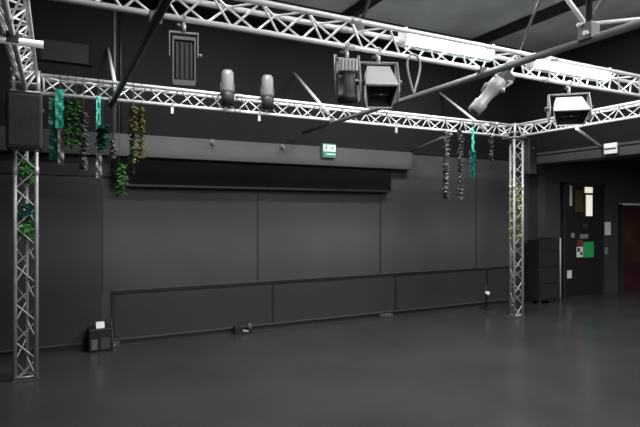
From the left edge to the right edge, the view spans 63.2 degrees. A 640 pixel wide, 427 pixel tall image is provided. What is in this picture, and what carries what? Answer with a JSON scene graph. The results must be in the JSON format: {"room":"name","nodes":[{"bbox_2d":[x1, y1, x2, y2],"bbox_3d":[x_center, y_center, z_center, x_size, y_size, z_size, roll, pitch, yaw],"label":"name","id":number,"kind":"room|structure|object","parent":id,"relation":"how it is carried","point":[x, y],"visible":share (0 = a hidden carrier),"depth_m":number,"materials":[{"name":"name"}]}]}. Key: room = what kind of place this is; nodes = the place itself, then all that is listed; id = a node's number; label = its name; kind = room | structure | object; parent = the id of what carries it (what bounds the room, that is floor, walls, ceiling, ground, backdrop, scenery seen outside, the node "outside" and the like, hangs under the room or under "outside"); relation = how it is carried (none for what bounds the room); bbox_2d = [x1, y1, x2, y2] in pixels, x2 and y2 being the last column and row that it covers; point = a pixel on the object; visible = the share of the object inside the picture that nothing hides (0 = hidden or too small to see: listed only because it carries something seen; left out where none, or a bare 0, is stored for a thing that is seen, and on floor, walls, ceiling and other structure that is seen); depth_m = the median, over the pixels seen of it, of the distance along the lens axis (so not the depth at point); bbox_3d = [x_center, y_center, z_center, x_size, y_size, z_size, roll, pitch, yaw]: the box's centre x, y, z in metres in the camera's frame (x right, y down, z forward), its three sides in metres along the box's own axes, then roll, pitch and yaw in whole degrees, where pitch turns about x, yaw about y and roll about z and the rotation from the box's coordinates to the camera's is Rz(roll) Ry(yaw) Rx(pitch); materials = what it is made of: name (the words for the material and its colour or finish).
{"room":"studio","nodes":[
{"label":"studio","id":0,"kind":"room"},
{"bbox_2d":[0,289,639,426],"bbox_3d":[3.529,1.660,3.426,14.200,0.120,11.300,0,0,-27],"label":"floor","id":1,"kind":"structure","parent":0,"point":[573,361],"depth_m":5.17,"materials":[{"name":"concrete"}]},
{"bbox_2d":[10,68,40,382],"bbox_3d":[-2.856,0.115,5.054,0.250,2.971,0.250,0,0,-27],"label":"truss tower","id":2,"kind":"object","parent":1,"relation":"on","point":[25,376],"visible":0.74,"depth_m":5.01,"materials":[{"name":"metal"}]},
{"bbox_2d":[0,0,37,90],"bbox_3d":[-1.578,-1.262,2.546,0.225,0.201,5.381,0,0,-27],"label":"lighting truss","id":3,"kind":"object","parent":2,"relation":"attached to","point":[6,21],"visible":0.91,"depth_m":3.78,"materials":[{"name":"metal"}]},
{"bbox_2d":[0,30,42,48],"bbox_3d":[-2.284,-1.156,3.303,0.930,0.082,0.050,0,0,-27],"label":"pipe","id":4,"kind":"object","parent":3,"relation":"attached to","point":[7,38],"visible":0.98,"depth_m":3.43,"materials":[{"name":"metal"}]},
{"bbox_2d":[5,91,43,151],"bbox_3d":[-2.717,-0.833,4.783,0.315,0.500,0.304,0,0,-27],"label":"loudspeaker","id":5,"kind":"object","parent":2,"relation":"attached to","point":[24,111],"visible":1,"depth_m":4.66,"materials":[{"name":"black plastic"}]},
{"bbox_2d":[8,94,39,145],"bbox_3d":[-2.648,-0.833,4.660,0.250,0.450,0.014,0,0,-29],"label":"grille","id":6,"kind":"object","parent":5,"relation":"attached to","point":[23,109],"depth_m":4.65,"materials":[{"name":"black fabric"}]},
{"bbox_2d":[17,157,33,184],"bbox_3d":[-2.848,-0.413,5.036,0.220,0.283,0.225,0,0,-27],"label":"tinsel garland","id":7,"kind":"object","parent":2,"relation":"attached to","point":[22,171],"visible":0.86,"depth_m":5.02,"materials":[{"name":"green plastic"}]},
{"bbox_2d":[17,203,33,223],"bbox_3d":[-2.850,0.003,5.039,0.224,0.224,0.214,0,0,-27],"label":"tinsel garland","id":8,"kind":"object","parent":2,"relation":"attached to","point":[29,208],"visible":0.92,"depth_m":5.02,"materials":[{"name":"teal plastic"}]},
{"bbox_2d":[12,219,39,238],"bbox_3d":[-2.847,0.146,5.038,0.235,0.226,0.217,0,0,-27],"label":"tinsel garland","id":9,"kind":"object","parent":2,"relation":"attached to","point":[25,228],"visible":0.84,"depth_m":5.03,"materials":[{"name":"green plastic"}]},
{"bbox_2d":[41,73,513,137],"bbox_3d":[0.075,-1.262,6.548,6.331,0.201,0.225,0,0,-27],"label":"lighting truss","id":10,"kind":"object","parent":2,"relation":"attached to","point":[49,77],"visible":0.88,"depth_m":6.09,"materials":[{"name":"metal"}]},
{"bbox_2d":[48,97,57,159],"bbox_3d":[-2.604,-0.944,5.091,0.098,0.838,0.068,0,0,-27],"label":"tinsel garland","id":11,"kind":"object","parent":10,"relation":"hanging from","point":[53,132],"visible":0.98,"depth_m":5.10,"materials":[{"name":"teal plastic"}]},
{"bbox_2d":[55,75,63,127],"bbox_3d":[-2.549,-1.099,5.093,0.086,0.527,0.031,0,0,-9],"label":"tinsel garland","id":12,"kind":"object","parent":10,"relation":"hanging from","point":[59,99],"visible":1,"depth_m":5.08,"materials":[{"name":"teal plastic"}]},
{"bbox_2d":[58,128,63,164],"bbox_3d":[-2.541,-0.920,5.102,0.061,0.887,0.031,0,0,-27],"label":"tinsel garland","id":13,"kind":"object","parent":10,"relation":"hanging from","point":[60,130],"visible":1,"depth_m":5.11,"materials":[{"name":"silver metal"}]},
{"bbox_2d":[61,100,74,148],"bbox_3d":[-2.475,-1.000,5.119,0.132,0.726,0.091,0,0,-27],"label":"tinsel garland","id":14,"kind":"object","parent":10,"relation":"hanging from","point":[67,140],"visible":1,"depth_m":5.11,"materials":[{"name":"green plastic"}]},
{"bbox_2d":[69,100,82,145],"bbox_3d":[-2.417,-1.014,5.149,0.140,0.698,0.086,0,0,-27],"label":"tinsel garland","id":15,"kind":"object","parent":10,"relation":"hanging from","point":[74,114],"visible":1,"depth_m":5.14,"materials":[{"name":"green plastic"}]},
{"bbox_2d":[77,77,90,172],"bbox_3d":[-2.355,-0.877,5.181,0.134,0.972,0.082,0,0,-27],"label":"tinsel garland","id":16,"kind":"object","parent":10,"relation":"hanging from","point":[83,115],"visible":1,"depth_m":5.18,"materials":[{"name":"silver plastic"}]},
{"bbox_2d":[96,79,100,129],"bbox_3d":[-2.236,-1.102,5.249,0.050,0.521,0.039,0,0,-27],"label":"tinsel garland","id":17,"kind":"object","parent":10,"relation":"hanging from","point":[98,98],"visible":1,"depth_m":5.24,"materials":[{"name":"teal plastic"}]},
{"bbox_2d":[96,131,101,177],"bbox_3d":[-2.237,-0.861,5.264,0.060,1.003,0.042,0,0,-27],"label":"tinsel garland","id":18,"kind":"object","parent":10,"relation":"hanging from","point":[98,151],"visible":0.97,"depth_m":5.27,"materials":[{"name":"silver metal"}]},
{"bbox_2d":[95,124,110,150],"bbox_3d":[-2.195,-1.002,5.262,0.168,0.723,0.115,0,0,-27],"label":"tinsel garland","id":19,"kind":"object","parent":10,"relation":"hanging from","point":[102,142],"visible":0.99,"depth_m":5.25,"materials":[{"name":"teal plastic"}]},
{"bbox_2d":[107,138,117,158],"bbox_3d":[-2.112,-0.955,5.305,0.115,0.817,0.074,0,0,-27],"label":"tinsel garland","id":20,"kind":"object","parent":10,"relation":"hanging from","point":[112,146],"visible":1,"depth_m":5.30,"materials":[{"name":"silver metal"}]},
{"bbox_2d":[109,81,128,196],"bbox_3d":[-2.057,-0.766,5.331,0.190,1.193,0.122,0,0,-27],"label":"tinsel garland","id":21,"kind":"object","parent":10,"relation":"hanging from","point":[120,179],"visible":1,"depth_m":5.33,"materials":[{"name":"green plastic"}]},
{"bbox_2d":[127,106,138,162],"bbox_3d":[-1.938,-0.941,5.393,0.128,0.844,0.083,0,0,-27],"label":"tinsel garland","id":22,"kind":"object","parent":10,"relation":"hanging from","point":[132,111],"visible":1,"depth_m":5.39,"materials":[{"name":"yellow plastic"}]},
{"bbox_2d":[107,0,171,107],"bbox_3d":[-1.076,-1.155,3.279,0.100,0.084,5.020,0,0,-27],"label":"pipe","id":23,"kind":"object","parent":10,"relation":"attached to","point":[155,18],"visible":0.98,"depth_m":3.40,"materials":[{"name":"black metal"}]},
{"bbox_2d":[135,84,146,158],"bbox_3d":[-1.888,-0.965,5.485,0.111,0.796,0.099,0,0,8],"label":"tinsel garland","id":24,"kind":"object","parent":10,"relation":"hanging from","point":[141,109],"visible":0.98,"depth_m":5.48,"materials":[{"name":"yellow plastic"}]},
{"bbox_2d":[170,102,173,113],"bbox_3d":[-1.618,-1.153,5.685,0.030,0.128,0.066,0,0,-27],"label":"clamp","id":25,"kind":"object","parent":10,"relation":"attached to","point":[171,108],"visible":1,"depth_m":5.67,"materials":[{"name":"metal"}]},
{"bbox_2d":[219,69,234,106],"bbox_3d":[-1.034,-1.401,5.804,0.168,0.397,0.157,0,0,-27],"label":"spotlight","id":26,"kind":"object","parent":10,"relation":"on","point":[227,86],"visible":1,"depth_m":5.74,"materials":[{"name":"grey metal"}]},
{"bbox_2d":[221,91,233,106],"bbox_3d":[-1.032,-1.279,5.799,0.144,0.152,0.144,0,0,-27],"label":"hood","id":27,"kind":"object","parent":26,"relation":"attached to","point":[227,97],"depth_m":5.74,"materials":[{"name":"black metal"}]},
{"bbox_2d":[259,75,273,110],"bbox_3d":[-0.610,-1.401,6.021,0.168,0.397,0.157,0,0,-27],"label":"spotlight","id":28,"kind":"object","parent":10,"relation":"on","point":[267,82],"visible":1,"depth_m":5.96,"materials":[{"name":"grey metal"}]},
{"bbox_2d":[261,95,273,110],"bbox_3d":[-0.607,-1.279,6.015,0.144,0.152,0.144,0,0,-27],"label":"hood","id":29,"kind":"object","parent":28,"relation":"attached to","point":[267,101],"depth_m":5.96,"materials":[{"name":"black metal"}]},
{"bbox_2d":[441,130,450,199],"bbox_3d":[1.764,-0.773,7.280,0.153,1.179,0.090,0,0,-27],"label":"tinsel garland","id":30,"kind":"object","parent":10,"relation":"hanging from","point":[445,139],"visible":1,"depth_m":7.27,"materials":[{"name":"silver metal"}]},
{"bbox_2d":[456,119,464,200],"bbox_3d":[1.999,-0.760,7.399,0.150,1.206,0.091,0,0,-27],"label":"tinsel garland","id":31,"kind":"object","parent":10,"relation":"hanging from","point":[459,135],"visible":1,"depth_m":7.39,"materials":[{"name":"silver metal"}]},
{"bbox_2d":[302,19,639,134],"bbox_3d":[1.205,-1.155,4.508,0.100,0.084,6.340,0,0,-27],"label":"pipe","id":32,"kind":"object","parent":10,"relation":"attached to","point":[483,72],"visible":0.98,"depth_m":4.05,"materials":[{"name":"grey metal"}]},
{"bbox_2d":[565,0,639,41],"bbox_3d":[2.319,-1.912,3.428,2.439,1.555,0.649,0,0,25],"label":"joint","id":33,"kind":"object","parent":32,"relation":"attached to","point":[587,28],"visible":0.82,"depth_m":3.39,"materials":[{"name":"metal"}]},
{"bbox_2d":[469,150,475,177],"bbox_3d":[2.215,-0.939,7.533,0.122,0.848,0.044,0,0,-21],"label":"tinsel garland","id":34,"kind":"object","parent":10,"relation":"hanging from","point":[472,155],"visible":1,"depth_m":7.54,"materials":[{"name":"teal plastic"}]},
{"bbox_2d":[472,127,473,151],"bbox_3d":[2.205,-1.125,7.513,0.043,0.475,0.036,0,0,-27],"label":"tinsel garland","id":35,"kind":"object","parent":10,"relation":"hanging from","point":[472,127],"visible":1,"depth_m":7.50,"materials":[{"name":"teal plastic"}]},
{"bbox_2d":[488,134,493,161],"bbox_3d":[2.522,-1.062,7.665,0.114,0.603,0.074,0,0,-27],"label":"tinsel garland","id":36,"kind":"object","parent":10,"relation":"hanging from","point":[490,136],"visible":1,"depth_m":7.66,"materials":[{"name":"silver metal"}]},
{"bbox_2d":[88,316,113,352],"bbox_3d":[-2.557,1.418,6.145,0.336,0.364,0.248,0,0,-27],"label":"box","id":37,"kind":"object","parent":1,"relation":"on","point":[100,336],"visible":0.94,"depth_m":6.03,"materials":[{"name":"black plastic"}]},
{"bbox_2d":[92,340,96,349],"bbox_3d":[-2.599,1.513,5.990,0.060,0.114,0.010,0,0,-27],"label":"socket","id":38,"kind":"object","parent":37,"relation":"attached to","point":[94,342],"depth_m":5.99,"materials":[{"name":"grey plastic"}]},
{"bbox_2d":[112,341,119,347],"bbox_3d":[-2.452,1.570,6.245,0.080,0.060,0.075,0,0,-27],"label":"box","id":39,"kind":"object","parent":1,"relation":"on","point":[114,343],"visible":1,"depth_m":6.22,"materials":[{"name":"grey plastic"}]},
{"bbox_2d":[233,323,251,334],"bbox_3d":[-1.023,1.540,6.941,0.255,0.120,0.123,0,0,-27],"label":"box","id":40,"kind":"object","parent":1,"relation":"on","point":[236,329],"visible":1,"depth_m":6.90,"materials":[{"name":"black plastic"}]},
{"bbox_2d":[379,313,392,317],"bbox_3d":[1.019,1.573,8.012,0.240,0.055,0.067,0,0,-27],"label":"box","id":41,"kind":"object","parent":1,"relation":"on","point":[388,314],"visible":1,"depth_m":7.98,"materials":[{"name":"grey plastic"}]},
{"bbox_2d":[480,285,492,309],"bbox_3d":[2.800,1.406,8.744,0.160,0.387,0.160,0,0,-27],"label":"floor lamp","id":42,"kind":"object","parent":1,"relation":"on","point":[485,307],"visible":1,"depth_m":8.74,"materials":[{"name":"black plastic"}]},
{"bbox_2d":[502,123,526,318],"bbox_3d":[3.007,0.115,8.042,0.250,2.971,0.250,0,0,-27],"label":"truss tower","id":43,"kind":"object","parent":1,"relation":"on","point":[514,132],"visible":0.94,"depth_m":8.00,"materials":[{"name":"metal"}]},
{"bbox_2d":[508,181,522,242],"bbox_3d":[3.014,-0.028,8.024,0.229,0.995,0.220,0,0,-27],"label":"tinsel garland","id":44,"kind":"object","parent":43,"relation":"attached to","point":[517,185],"visible":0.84,"depth_m":8.01,"materials":[{"name":"yellow plastic"}]},
{"bbox_2d":[518,138,536,175],"bbox_3d":[3.231,-0.879,8.088,0.253,0.560,0.227,0,0,-27],"label":"loudspeaker","id":45,"kind":"object","parent":43,"relation":"attached to","point":[530,144],"visible":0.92,"depth_m":7.99,"materials":[{"name":"black plastic"}]},
{"bbox_2d":[519,140,527,172],"bbox_3d":[3.140,-0.879,8.025,0.014,0.510,0.160,0,0,-35],"label":"grille","id":46,"kind":"object","parent":45,"relation":"attached to","point":[525,141],"depth_m":7.99,"materials":[{"name":"black metal"}]},
{"bbox_2d":[516,100,639,136],"bbox_3d":[4.285,-1.262,5.533,0.225,0.201,5.381,0,0,-27],"label":"lighting truss","id":47,"kind":"object","parent":43,"relation":"attached to","point":[618,107],"visible":0.79,"depth_m":6.82,"materials":[{"name":"metal"}]},
{"bbox_2d":[527,237,558,303],"bbox_3d":[4.011,1.010,9.327,0.516,1.180,0.280,0,0,-27],"label":"equipment rack","id":48,"kind":"object","parent":1,"relation":"on","point":[543,252],"visible":1,"depth_m":9.21,"materials":[{"name":"black plastic"}]},
{"bbox_2d":[0,0,639,338],"bbox_3d":[1.060,-0.625,8.273,14.200,4.450,0.220,0,0,-27],"label":"wall","id":49,"kind":"structure","parent":0,"point":[153,237],"depth_m":7.41,"materials":[{"name":"black paint"}]},
{"bbox_2d":[0,173,101,350],"bbox_3d":[-3.841,0.575,5.667,2.700,2.050,0.014,0,0,-27],"label":"wall panel","id":50,"kind":"object","parent":49,"relation":"attached to","point":[70,206],"visible":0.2,"depth_m":6.06,"materials":[{"name":"paint"}]},
{"bbox_2d":[0,152,111,176],"bbox_3d":[-3.784,-0.568,5.687,2.820,0.235,0.030,0,0,-27],"label":"trim","id":51,"kind":"structure","parent":49,"relation":"attached to","point":[71,162],"depth_m":6.07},
{"bbox_2d":[0,126,112,156],"bbox_3d":[-3.759,-0.825,5.638,2.820,0.270,0.140,0,0,-27],"label":"ledge","id":52,"kind":"object","parent":49,"relation":"attached to","point":[91,140],"visible":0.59,"depth_m":6.01,"materials":[{"name":"paint"}]},
{"bbox_2d":[37,37,92,66],"bbox_3d":[-2.973,-1.880,6.073,0.581,0.250,0.078,0,0,-27],"label":"ventilation duct","id":53,"kind":"object","parent":49,"relation":"attached to","point":[53,50],"visible":0.98,"depth_m":6.05,"materials":[{"name":"metal"}]},
{"bbox_2d":[102,186,102,290],"bbox_3d":[-2.631,0.302,6.288,0.018,1.265,0.006,0,0,-27],"label":"trim","id":54,"kind":"structure","parent":49,"relation":"attached to","point":[102,186],"depth_m":6.29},
{"bbox_2d":[106,47,116,92],"bbox_3d":[-2.338,-1.652,5.845,0.100,0.836,1.061,0,0,-27],"label":"strut","id":55,"kind":"object","parent":49,"relation":"attached to","point":[107,48],"visible":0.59,"depth_m":5.83,"materials":[{"name":"metal"}]},
{"bbox_2d":[111,294,114,338],"bbox_3d":[-2.523,1.254,6.339,0.040,0.557,0.014,0,0,-27],"label":"trim","id":56,"kind":"structure","parent":49,"relation":"attached to","point":[112,295],"depth_m":6.33,"materials":[{"name":"black wood"}]},
{"bbox_2d":[113,0,115,132],"bbox_3d":[-2.502,-1.855,6.332,0.034,1.790,0.034,0,0,-27],"label":"conduit","id":57,"kind":"object","parent":49,"relation":"attached to","point":[114,1],"visible":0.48,"depth_m":6.32,"materials":[{"name":"grey metal"}]},
{"bbox_2d":[119,0,121,133],"bbox_3d":[-2.441,-1.855,6.363,0.034,1.790,0.034,0,0,-27],"label":"conduit","id":58,"kind":"object","parent":49,"relation":"attached to","point":[120,1],"visible":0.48,"depth_m":6.35,"materials":[{"name":"black metal"}]},
{"bbox_2d":[112,157,390,189],"bbox_3d":[-0.717,-0.520,7.199,4.020,0.330,0.120,0,0,-27],"label":"projection screen","id":59,"kind":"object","parent":49,"relation":"attached to","point":[156,171],"depth_m":7.02,"materials":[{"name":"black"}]},
{"bbox_2d":[112,184,391,191],"bbox_3d":[-0.710,-0.344,7.186,4.020,0.028,0.150,0,0,-27],"label":"trim","id":60,"kind":"structure","parent":49,"relation":"attached to","point":[124,185],"depth_m":6.97,"materials":[{"name":"black metal"}]},
{"bbox_2d":[0,299,508,356],"bbox_3d":[-0.795,1.573,7.210,9.530,0.055,0.030,0,0,-27],"label":"baseboard","id":61,"kind":"structure","parent":49,"relation":"attached to","point":[80,346],"depth_m":7.15,"materials":[{"name":"black wood"}]},
{"bbox_2d":[257,190,258,280],"bbox_3d":[-0.858,0.302,7.191,0.018,1.265,0.006,0,0,-27],"label":"trim","id":62,"kind":"structure","parent":49,"relation":"attached to","point":[257,190],"depth_m":7.19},
{"bbox_2d":[113,133,411,169],"bbox_3d":[-0.538,-0.825,7.268,4.400,0.270,0.160,0,0,-27],"label":"ledge","id":63,"kind":"object","parent":49,"relation":"attached to","point":[161,147],"visible":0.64,"depth_m":7.02,"materials":[{"name":"paint"}]},
{"bbox_2d":[322,143,335,157],"bbox_3d":[0.127,-0.903,7.488,0.215,0.200,0.052,0,0,-27],"label":"exit sign","id":64,"kind":"object","parent":63,"relation":"attached to","point":[328,150],"visible":1,"depth_m":7.46,"materials":[{"name":"green plastic"}]},
{"bbox_2d":[272,283,273,322],"bbox_3d":[-0.660,1.254,7.287,0.040,0.557,0.014,0,0,-27],"label":"trim","id":65,"kind":"structure","parent":49,"relation":"attached to","point":[272,283],"depth_m":7.28,"materials":[{"name":"black"}]},
{"bbox_2d":[112,265,508,293],"bbox_3d":[0.460,0.960,7.852,6.710,0.030,0.025,0,0,-27],"label":"trim","id":66,"kind":"structure","parent":49,"relation":"attached to","point":[299,280],"depth_m":7.40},
{"bbox_2d":[294,72,329,114],"bbox_3d":[-0.129,-1.652,6.971,0.100,0.836,1.061,0,0,-27],"label":"strut","id":67,"kind":"object","parent":49,"relation":"attached to","point":[325,110],"visible":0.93,"depth_m":6.91,"materials":[{"name":"metal"}]},
{"bbox_2d":[380,192,380,272],"bbox_3d":[0.942,0.302,8.108,0.018,1.265,0.006,0,0,-27],"label":"trim","id":68,"kind":"structure","parent":49,"relation":"attached to","point":[380,192],"depth_m":8.11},
{"bbox_2d":[394,275,396,309],"bbox_3d":[1.193,1.254,8.232,0.040,0.557,0.014,0,0,-27],"label":"trim","id":69,"kind":"structure","parent":49,"relation":"attached to","point":[395,276],"depth_m":8.22,"materials":[{"name":"black"}]},
{"bbox_2d":[408,132,452,152],"bbox_3d":[1.653,-1.061,7.902,0.040,0.201,1.026,0,0,-27],"label":"pipe","id":70,"kind":"object","parent":49,"relation":"attached to","point":[451,133],"visible":0.78,"depth_m":7.88,"materials":[{"name":"grey metal"}]},
{"bbox_2d":[439,92,486,129],"bbox_3d":[2.224,-1.652,8.169,0.100,0.836,1.061,0,0,-27],"label":"strut","id":71,"kind":"object","parent":49,"relation":"attached to","point":[440,93],"visible":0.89,"depth_m":8.14,"materials":[{"name":"metal"}]},
{"bbox_2d":[476,162,476,266],"bbox_3d":[2.706,0.018,9.007,0.018,1.835,0.006,0,0,-27],"label":"trim","id":72,"kind":"structure","parent":49,"relation":"attached to","point":[476,162],"depth_m":9.01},
{"bbox_2d":[486,269,487,300],"bbox_3d":[2.921,1.254,9.113,0.040,0.557,0.014,0,0,-27],"label":"trim","id":73,"kind":"structure","parent":49,"relation":"attached to","point":[486,269],"depth_m":9.11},
{"bbox_2d":[559,238,560,297],"bbox_3d":[4.507,1.031,9.854,0.025,1.138,0.133,0,0,-27],"label":"vertical rail","id":74,"kind":"object","parent":49,"relation":"attached to","point":[560,238],"visible":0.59,"depth_m":9.79,"materials":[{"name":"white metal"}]},
{"bbox_2d":[560,182,604,296],"bbox_3d":[5.176,0.500,10.230,1.221,2.200,0.070,0,0,-27],"label":"door","id":75,"kind":"structure","parent":49,"relation":"in","point":[580,203],"depth_m":10.20,"materials":[{"name":"paint"}]},
{"bbox_2d":[567,270,571,277],"bbox_3d":[4.806,1.171,10.021,0.129,0.151,0.006,0,0,-27],"label":"paper notice","id":76,"kind":"object","parent":75,"relation":"attached to","point":[569,272],"visible":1,"depth_m":10.02,"materials":[{"name":"white paper"}]},
{"bbox_2d":[576,247,582,256],"bbox_3d":[5.073,0.753,10.156,0.179,0.201,0.009,0,0,-27],"label":"paper notice","id":77,"kind":"object","parent":75,"relation":"attached to","point":[579,250],"visible":1,"depth_m":10.15,"materials":[{"name":"white paper"}]},
{"bbox_2d":[577,240,582,246],"bbox_3d":[5.079,0.581,10.160,0.165,0.129,0.006,0,0,-27],"label":"paper notice","id":78,"kind":"object","parent":75,"relation":"attached to","point":[579,242],"visible":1,"depth_m":10.15,"materials":[{"name":"red paper"}]},
{"bbox_2d":[580,234,587,238],"bbox_3d":[5.190,0.447,10.217,0.238,0.085,0.006,0,0,-27],"label":"paper notice","id":79,"kind":"object","parent":75,"relation":"attached to","point":[582,236],"visible":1,"depth_m":10.20,"materials":[{"name":"grey paper"}]},
{"bbox_2d":[583,242,593,257],"bbox_3d":[5.304,0.713,10.275,0.316,0.306,0.006,0,0,-27],"label":"sign","id":80,"kind":"object","parent":75,"relation":"attached to","point":[588,247],"visible":1,"depth_m":10.27,"materials":[{"name":"green plastic"}]},
{"bbox_2d":[605,222,610,234],"bbox_3d":[5.834,0.307,10.601,0.286,0.269,0.006,0,0,-27],"label":"paper notice","id":81,"kind":"object","parent":49,"relation":"attached to","point":[607,224],"visible":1,"depth_m":10.62,"materials":[{"name":"white paper"}]},
{"bbox_2d":[618,204,639,290],"bbox_3d":[6.889,0.707,11.103,1.570,1.787,0.070,0,0,-27],"label":"door","id":82,"kind":"structure","parent":49,"relation":"in","point":[628,215],"depth_m":10.86,"materials":[{"name":"paint"}]},
{"bbox_2d":[619,203,639,204],"bbox_3d":[6.907,-0.193,11.100,1.541,0.039,0.090,0,0,-27],"label":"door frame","id":83,"kind":"structure","parent":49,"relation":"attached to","point":[619,203],"depth_m":10.82,"materials":[{"name":"grey metal"}]},
{"bbox_2d":[323,0,381,34],"bbox_3d":[2.527,-2.689,2.859,0.100,0.119,10.800,0,0,-27],"label":"ceiling beam","id":84,"kind":"structure","parent":0,"point":[357,9],"depth_m":6.78,"materials":[{"name":"metal"}]},
{"bbox_2d":[279,0,639,51],"bbox_3d":[1.739,-2.825,2.457,9.730,0.150,10.800,0,0,-27],"label":"ceiling","id":85,"kind":"structure","parent":0,"point":[470,19],"depth_m":7.19,"materials":[{"name":"grey paint"}]},
{"bbox_2d":[157,0,536,66],"bbox_3d":[-0.575,-2.640,6.778,9.530,0.220,0.160,0,0,-27],"label":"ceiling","id":86,"kind":"structure","parent":85,"relation":"attached to","point":[228,2],"depth_m":7.00,"materials":[{"name":"paint"}]},
{"bbox_2d":[354,0,370,29],"bbox_3d":[0.512,-2.049,3.953,0.561,1.411,0.060,0,0,-27],"label":"rod","id":87,"kind":"object","parent":85,"relation":"hanging from","point":[358,27],"visible":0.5,"depth_m":3.85,"materials":[{"name":"black metal"}]},
{"bbox_2d":[52,0,639,97],"bbox_3d":[1.256,-1.262,4.231,6.371,0.201,0.225,0,0,-27],"label":"lighting truss","id":88,"kind":"object","parent":87,"relation":"hanging from","point":[265,4],"visible":0.81,"depth_m":3.67,"materials":[{"name":"metal"}]},
{"bbox_2d":[169,13,201,86],"bbox_3d":[-0.832,-0.998,3.206,0.200,0.442,0.138,0,0,-27],"label":"lamp","id":89,"kind":"object","parent":88,"relation":"hanging from","point":[183,48],"visible":0.95,"depth_m":3.17,"materials":[{"name":"metal"}]},
{"bbox_2d":[334,42,359,104],"bbox_3d":[0.192,-0.996,3.689,0.176,0.447,0.158,0,0,-27],"label":"lamp","id":90,"kind":"object","parent":88,"relation":"hanging from","point":[347,67],"visible":0.98,"depth_m":3.64,"materials":[{"name":"metal"}]},
{"bbox_2d":[356,47,401,107],"bbox_3d":[0.429,-0.992,3.802,0.350,0.455,0.255,0,0,-5],"label":"floodlight","id":91,"kind":"object","parent":88,"relation":"hanging from","point":[381,87],"visible":0.84,"depth_m":3.78,"materials":[{"name":"metal"}]},
{"bbox_2d":[406,53,420,94],"bbox_3d":[0.708,-1.054,3.928,0.137,0.316,0.016,0,0,-27],"label":"cable loop","id":92,"kind":"object","parent":88,"relation":"hanging from","point":[414,54],"visible":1,"depth_m":3.92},
{"bbox_2d":[398,27,494,62],"bbox_3d":[1.015,-1.323,4.109,0.900,0.130,0.100,0,0,-27],"label":"light","id":93,"kind":"object","parent":88,"relation":"attached to","point":[405,40],"visible":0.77,"depth_m":4.04,"materials":[{"name":"white plastic"}]},
{"bbox_2d":[400,43,492,62],"bbox_3d":[1.015,-1.265,4.109,0.900,0.014,0.060,0,0,-27],"label":"tray","id":94,"kind":"object","parent":93,"relation":"on","point":[438,49],"depth_m":4.09,"materials":[{"name":"white metal"}]},
{"bbox_2d":[406,34,492,58],"bbox_3d":[1.015,-1.329,4.109,0.860,0.111,0.100,0,0,-27],"label":"diffuser","id":95,"kind":"object","parent":93,"relation":"attached to","point":[437,46],"depth_m":4.05,"materials":[{"name":"white plastic"}]},
{"bbox_2d":[468,69,514,115],"bbox_3d":[1.437,-1.017,4.354,0.393,0.409,0.146,0,0,-9],"label":"spotlight","id":96,"kind":"object","parent":88,"relation":"hanging from","point":[498,83],"visible":0.94,"depth_m":4.31,"materials":[{"name":"metal"}]},
{"bbox_2d":[526,60,610,82],"bbox_3d":[2.289,-1.323,4.758,1.040,0.130,0.100,0,0,-27],"label":"light","id":97,"kind":"object","parent":88,"relation":"attached to","point":[554,68],"visible":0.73,"depth_m":4.71,"materials":[{"name":"white plastic"}]},
{"bbox_2d":[527,67,608,82],"bbox_3d":[2.289,-1.265,4.758,1.040,0.014,0.060,0,0,-27],"label":"tray","id":98,"kind":"object","parent":97,"relation":"on","point":[553,70],"depth_m":4.74,"materials":[{"name":"white metal"}]},
{"bbox_2d":[544,80,593,125],"bbox_3d":[2.273,-1.008,4.744,0.410,0.423,0.217,0,0,13],"label":"floodlight","id":99,"kind":"object","parent":88,"relation":"hanging from","point":[568,111],"visible":0.97,"depth_m":4.72,"materials":[{"name":"metal"}]},
{"bbox_2d":[510,0,540,59],"bbox_3d":[2.039,-2.050,4.732,0.790,1.412,0.060,0,0,-27],"label":"rod","id":100,"kind":"object","parent":85,"relation":"hanging from","point":[539,1],"visible":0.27,"depth_m":4.63,"materials":[{"name":"black metal"}]},
{"bbox_2d":[449,0,595,56],"bbox_3d":[4.621,-2.689,3.926,0.100,0.119,10.800,0,0,-27],"label":"beam","id":101,"kind":"structure","parent":0,"point":[561,7],"depth_m":7.24,"materials":[{"name":"metal"}]},
{"bbox_2d":[531,165,545,300],"bbox_3d":[4.033,0.290,9.597,0.220,2.620,0.160,0,0,-27],"label":"pillar","id":102,"kind":"structure","parent":0,"point":[538,181],"depth_m":9.53,"materials":[{"name":"black paint"}]},
{"bbox_2d":[512,22,639,155],"bbox_3d":[5.985,-1.885,4.621,0.200,1.730,10.800,0,0,-27],"label":"wall","id":103,"kind":"structure","parent":0,"point":[621,52],"depth_m":7.99,"materials":[{"name":"black paint"}]},
{"bbox_2d":[512,140,639,166],"bbox_3d":[5.985,-0.930,4.621,0.280,0.180,10.800,0,0,-27],"label":"beam","id":104,"kind":"structure","parent":0,"point":[629,150],"depth_m":8.05,"materials":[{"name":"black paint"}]},
{"bbox_2d":[575,127,601,147],"bbox_3d":[3.837,-1.075,7.404,0.036,0.185,1.058,0,0,45],"label":"pipe","id":105,"kind":"object","parent":104,"relation":"attached to","point":[576,128],"visible":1,"depth_m":7.34,"materials":[{"name":"metal"}]},
{"bbox_2d":[604,142,617,153],"bbox_3d":[4.253,-0.952,7.606,0.035,0.155,0.200,0,0,-27],"label":"wall sign","id":106,"kind":"object","parent":104,"relation":"attached to","point":[609,148],"visible":1,"depth_m":7.58,"materials":[{"name":"white plastic"}]},
{"bbox_2d":[581,156,639,165],"bbox_3d":[7.887,-1.070,5.590,4.070,0.100,10.800,0,0,-27],"label":"ceiling","id":107,"kind":"structure","parent":0,"point":[633,160],"depth_m":10.20,"materials":[{"name":"paint"}]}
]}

